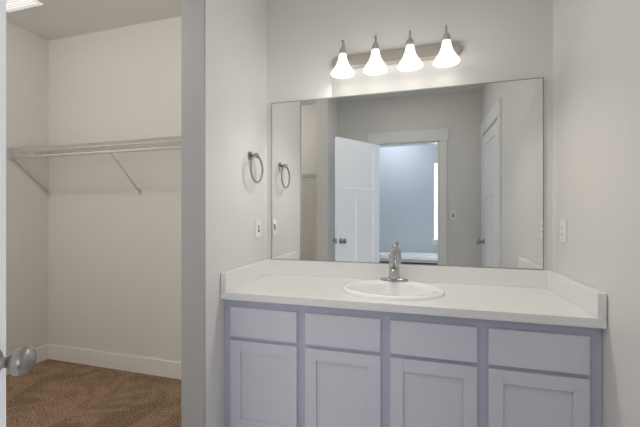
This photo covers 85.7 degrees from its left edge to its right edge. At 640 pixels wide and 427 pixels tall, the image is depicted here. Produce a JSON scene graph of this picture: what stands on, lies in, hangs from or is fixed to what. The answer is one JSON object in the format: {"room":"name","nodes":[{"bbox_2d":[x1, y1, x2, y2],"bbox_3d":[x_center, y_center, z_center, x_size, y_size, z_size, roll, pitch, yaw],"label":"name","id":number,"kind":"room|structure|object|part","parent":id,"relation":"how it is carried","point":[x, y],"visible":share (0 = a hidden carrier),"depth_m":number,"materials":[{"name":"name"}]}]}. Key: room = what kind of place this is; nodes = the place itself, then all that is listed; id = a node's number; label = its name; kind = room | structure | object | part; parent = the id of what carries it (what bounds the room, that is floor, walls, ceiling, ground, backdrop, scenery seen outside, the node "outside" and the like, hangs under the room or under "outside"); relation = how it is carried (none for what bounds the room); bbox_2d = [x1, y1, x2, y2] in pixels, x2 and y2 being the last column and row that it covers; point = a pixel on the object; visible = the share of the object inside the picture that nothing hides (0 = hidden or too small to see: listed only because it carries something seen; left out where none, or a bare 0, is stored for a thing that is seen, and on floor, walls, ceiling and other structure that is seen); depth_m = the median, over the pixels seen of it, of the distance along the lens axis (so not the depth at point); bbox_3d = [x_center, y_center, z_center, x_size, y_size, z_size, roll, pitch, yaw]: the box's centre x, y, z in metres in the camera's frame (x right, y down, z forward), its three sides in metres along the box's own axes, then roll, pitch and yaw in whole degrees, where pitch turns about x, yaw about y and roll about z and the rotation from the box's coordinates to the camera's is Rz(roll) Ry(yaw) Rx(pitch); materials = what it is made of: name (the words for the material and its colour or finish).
{"room":"bathroom","nodes":[
{"label":"bathroom","id":0,"kind":"room"},
{"bbox_2d":[6,21,48,356],"bbox_3d":[-2.717,-0.120,1.809,0.120,2.720,2.420,0,0,16],"label":"wall","id":1,"kind":"structure","parent":0,"point":[27,197],"depth_m":2.79,"materials":[{"name":"white paint"}]},
{"bbox_2d":[6,359,180,426],"bbox_3d":[-1.751,1.290,1.594,2.095,0.100,2.540,0,0,16],"label":"floor","id":2,"kind":"structure","parent":0,"point":[50,393],"depth_m":2.31,"materials":[{"name":"brown carpet"}]},
{"bbox_2d":[6,0,180,40],"bbox_3d":[-0.833,-1.530,1.331,4.005,0.100,2.540,0,0,16],"label":"ceiling","id":3,"kind":"structure","parent":0,"point":[48,20],"depth_m":2.58,"materials":[{"name":"white paint"}]},
{"bbox_2d":[6,0,42,12],"bbox_3d":[-2.143,-1.472,2.393,0.340,0.013,0.180,0,0,16],"label":"ceiling light","id":4,"kind":"object","parent":3,"relation":"in","point":[13,5],"visible":0.79,"depth_m":2.43,"materials":[{"name":"white"}]},
{"bbox_2d":[206,0,266,426],"bbox_3d":[-0.526,-0.120,2.065,0.120,2.720,0.720,0,0,16],"label":"wall","id":5,"kind":"structure","parent":0,"point":[236,97],"depth_m":1.93,"materials":[{"name":"white paint"}]},
{"bbox_2d":[181,0,205,426],"bbox_3d":[-0.628,-0.182,1.711,0.128,2.594,0.016,0,0,16],"label":"trim","id":6,"kind":"structure","parent":5,"relation":"attached to","point":[193,213],"depth_m":1.70,"materials":[{"name":"grey"}]},
{"bbox_2d":[221,260,268,291],"bbox_3d":[-0.436,0.365,2.097,0.032,0.100,0.555,0,0,16],"label":"backsplash","id":7,"kind":"structure","parent":5,"relation":"attached to","point":[234,278],"depth_m":2.01,"materials":[{"name":"white stone"}]},
{"bbox_2d":[248,151,262,182],"bbox_3d":[-0.408,-0.288,2.146,0.061,0.200,0.173,0,0,16],"label":"towel ring","id":8,"kind":"object","parent":5,"relation":"attached to","point":[251,156],"visible":1,"depth_m":2.13,"materials":[{"name":"silver metal"}]},
{"bbox_2d":[256,220,260,237],"bbox_3d":[-0.400,0.100,2.258,0.015,0.115,0.070,0,0,16],"label":"light switch","id":9,"kind":"object","parent":5,"relation":"attached to","point":[258,228],"visible":1,"depth_m":2.25,"materials":[{"name":"white plastic"}]},
{"bbox_2d":[49,0,552,361],"bbox_3d":[-0.499,-0.120,2.494,4.005,2.720,0.120,0,0,16],"label":"wall","id":10,"kind":"structure","parent":0,"point":[114,261],"depth_m":2.65,"materials":[{"name":"white paint"}]},
{"bbox_2d":[7,135,180,195],"bbox_3d":[-1.448,-0.329,2.541,1.909,0.358,0.308,0,0,16],"label":"closet shelf","id":11,"kind":"object","parent":10,"relation":"attached to","point":[84,148],"visible":0.75,"depth_m":2.51,"materials":[{"name":"white metal"}]},
{"bbox_2d":[331,25,461,78],"bbox_3d":[0.435,-0.966,2.060,0.790,0.223,0.196,0,0,16],"label":"sconce","id":12,"kind":"object","parent":10,"relation":"attached to","point":[446,52],"visible":1,"depth_m":2.07,"materials":[{"name":"white glass"}]},
{"bbox_3d":[0.139,-0.902,2.119,0.060,0.095,0.060,0,0,16],"label":"bulb","id":13,"kind":"part","parent":12,"relation":"part of","materials":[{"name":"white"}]},
{"bbox_3d":[0.139,-0.922,2.119,0.146,0.130,0.146,0,0,16],"label":"lamp shade","id":14,"kind":"part","parent":12,"relation":"part of","materials":[{"name":"white glass"}]},
{"bbox_3d":[0.332,-0.922,2.063,0.146,0.130,0.146,0,0,16],"label":"lamp shade","id":15,"kind":"part","parent":12,"relation":"part of","materials":[{"name":"white glass"}]},
{"bbox_3d":[0.332,-0.902,2.063,0.060,0.095,0.060,0,0,16],"label":"bulb","id":16,"kind":"part","parent":12,"relation":"part of","materials":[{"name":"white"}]},
{"bbox_3d":[0.524,-0.902,2.008,0.060,0.095,0.060,0,0,16],"label":"bulb","id":17,"kind":"part","parent":12,"relation":"part of","materials":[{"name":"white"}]},
{"bbox_3d":[0.524,-0.922,2.008,0.146,0.130,0.146,0,0,16],"label":"lamp shade","id":18,"kind":"part","parent":12,"relation":"part of","materials":[{"name":"white glass"}]},
{"bbox_3d":[0.716,-0.922,1.953,0.146,0.130,0.146,0,0,16],"label":"lamp shade","id":19,"kind":"part","parent":12,"relation":"part of","materials":[{"name":"white glass"}]},
{"bbox_3d":[0.716,-0.902,1.953,0.060,0.095,0.060,0,0,16],"label":"bulb","id":20,"kind":"part","parent":12,"relation":"part of","materials":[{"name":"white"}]},
{"bbox_2d":[271,77,543,269],"bbox_3d":[0.457,-0.224,2.152,1.646,1.073,0.008,0,0,16],"label":"mirror","id":21,"kind":"object","parent":10,"relation":"attached to","point":[447,176],"visible":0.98,"depth_m":2.11,"materials":[{"name":"clear glass"}]},
{"bbox_2d":[269,260,552,287],"bbox_3d":[0.458,0.365,2.143,1.726,0.100,0.025,0,0,16],"label":"backsplash","id":22,"kind":"structure","parent":10,"relation":"attached to","point":[512,278],"depth_m":2.07,"materials":[{"name":"white stone"}]},
{"bbox_2d":[553,0,639,426],"bbox_3d":[1.018,-0.120,0.738,0.120,2.720,2.420,0,0,16],"label":"wall","id":23,"kind":"structure","parent":0,"point":[596,124],"depth_m":1.38,"materials":[{"name":"white paint"}]},
{"bbox_2d":[560,220,566,242],"bbox_3d":[1.244,0.090,1.766,0.010,0.115,0.070,0,0,16],"label":"electrical outlet","id":24,"kind":"object","parent":23,"relation":"attached to","point":[563,230],"visible":1,"depth_m":1.75,"materials":[{"name":"white plastic"}]},
{"bbox_2d":[549,272,606,319],"bbox_3d":[1.193,0.365,1.630,0.032,0.100,0.555,0,0,16],"label":"backsplash","id":25,"kind":"structure","parent":23,"relation":"attached to","point":[593,300],"depth_m":1.52,"materials":[{"name":"white stone"}]},
{"bbox_3d":[0.174,1.290,1.042,1.910,0.100,2.540,0,0,16],"label":"floor","id":26,"kind":"structure","parent":0,"visible":0},
{"bbox_2d":[225,300,604,426],"bbox_3d":[0.385,0.848,1.886,1.726,0.786,0.558,0,0,16],"label":"bathroom vanity","id":27,"kind":"object","parent":26,"relation":"on","point":[394,342],"depth_m":1.60,"materials":[{"name":"grey wood"}]},
{"bbox_3d":[-0.296,0.577,1.800,0.374,0.157,0.018,0,0,16],"label":"drawer","id":28,"kind":"part","parent":27,"relation":"part of","materials":[{"name":"white wood"}]},
{"bbox_3d":[-0.296,0.909,1.800,0.374,0.471,0.018,0,0,16],"label":"door","id":29,"kind":"part","parent":27,"relation":"part of","materials":[{"name":"white wood"}]},
{"bbox_3d":[0.107,0.577,1.685,0.374,0.157,0.018,0,0,16],"label":"drawer","id":30,"kind":"part","parent":27,"relation":"part of","materials":[{"name":"white wood"}]},
{"bbox_3d":[0.107,0.909,1.685,0.374,0.471,0.018,0,0,16],"label":"door","id":31,"kind":"part","parent":27,"relation":"part of","materials":[{"name":"white wood"}]},
{"bbox_2d":[221,272,606,328],"bbox_3d":[0.381,0.434,1.874,1.726,0.040,0.584,0,0,16],"label":"countertop","id":32,"kind":"structure","parent":27,"relation":"on","point":[407,297],"depth_m":1.69,"materials":[{"name":"white stone"}]},
{"bbox_2d":[342,279,445,322],"bbox_3d":[0.388,0.449,1.859,0.540,0.228,0.450,0,0,16],"label":"sink","id":33,"kind":"object","parent":32,"relation":"in","point":[389,290],"depth_m":1.72,"materials":[{"name":"white ceramic"}]},
{"bbox_2d":[380,244,408,281],"bbox_3d":[0.428,0.288,2.001,0.164,0.215,0.185,0,0,16],"label":"faucet","id":34,"kind":"object","parent":32,"relation":"on","point":[394,276],"depth_m":2.01,"materials":[{"name":"silver metal"}]},
{"bbox_3d":[0.510,0.577,1.569,0.374,0.157,0.018,0,0,16],"label":"drawer","id":35,"kind":"part","parent":27,"relation":"part of","materials":[{"name":"white wood"}]},
{"bbox_3d":[0.510,0.909,1.569,0.374,0.471,0.018,0,0,16],"label":"door","id":36,"kind":"part","parent":27,"relation":"part of","materials":[{"name":"white wood"}]},
{"bbox_3d":[0.914,0.577,1.453,0.374,0.157,0.018,0,0,16],"label":"drawer","id":37,"kind":"part","parent":27,"relation":"part of","materials":[{"name":"white wood"}]},
{"bbox_3d":[0.914,0.909,1.453,0.374,0.471,0.018,0,0,16],"label":"door","id":38,"kind":"part","parent":27,"relation":"part of","materials":[{"name":"white wood"}]},
{"bbox_3d":[-1.166,-0.120,0.168,3.765,2.720,0.120,0,0,16],"label":"wall","id":39,"kind":"structure","parent":0,"visible":0},
{"bbox_2d":[6,344,47,374],"bbox_3d":[-2.634,1.177,1.848,0.016,0.125,2.300,0,0,16],"label":"baseboard","id":40,"kind":"structure","parent":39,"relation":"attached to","point":[42,352],"depth_m":2.89,"materials":[{"name":"white wood"}]},
{"bbox_2d":[48,344,180,379],"bbox_3d":[-1.393,1.177,2.680,1.885,0.125,0.016,0,0,16],"label":"baseboard","id":41,"kind":"structure","parent":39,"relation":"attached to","point":[148,366],"depth_m":2.74,"materials":[{"name":"white wood"}]},
{"bbox_3d":[-0.183,0.103,-0.111,0.990,2.275,0.162,0,0,16],"label":"door frame","id":42,"kind":"structure","parent":0,"visible":0},
{"bbox_2d":[0,0,36,426],"bbox_3d":[-0.614,0.178,0.412,0.189,2.107,0.759,0,0,-17],"label":"door leaf","id":43,"kind":"structure","parent":42,"relation":"attached to","point":[3,206],"depth_m":0.76,"materials":[{"name":"white"}]},
{"bbox_3d":[-0.614,0.190,0.412,0.189,1.690,0.759,0,0,-17],"label":"bath door hardware","id":44,"kind":"part","parent":43,"relation":"part of","materials":[{"name":"silver metal"}]}
]}

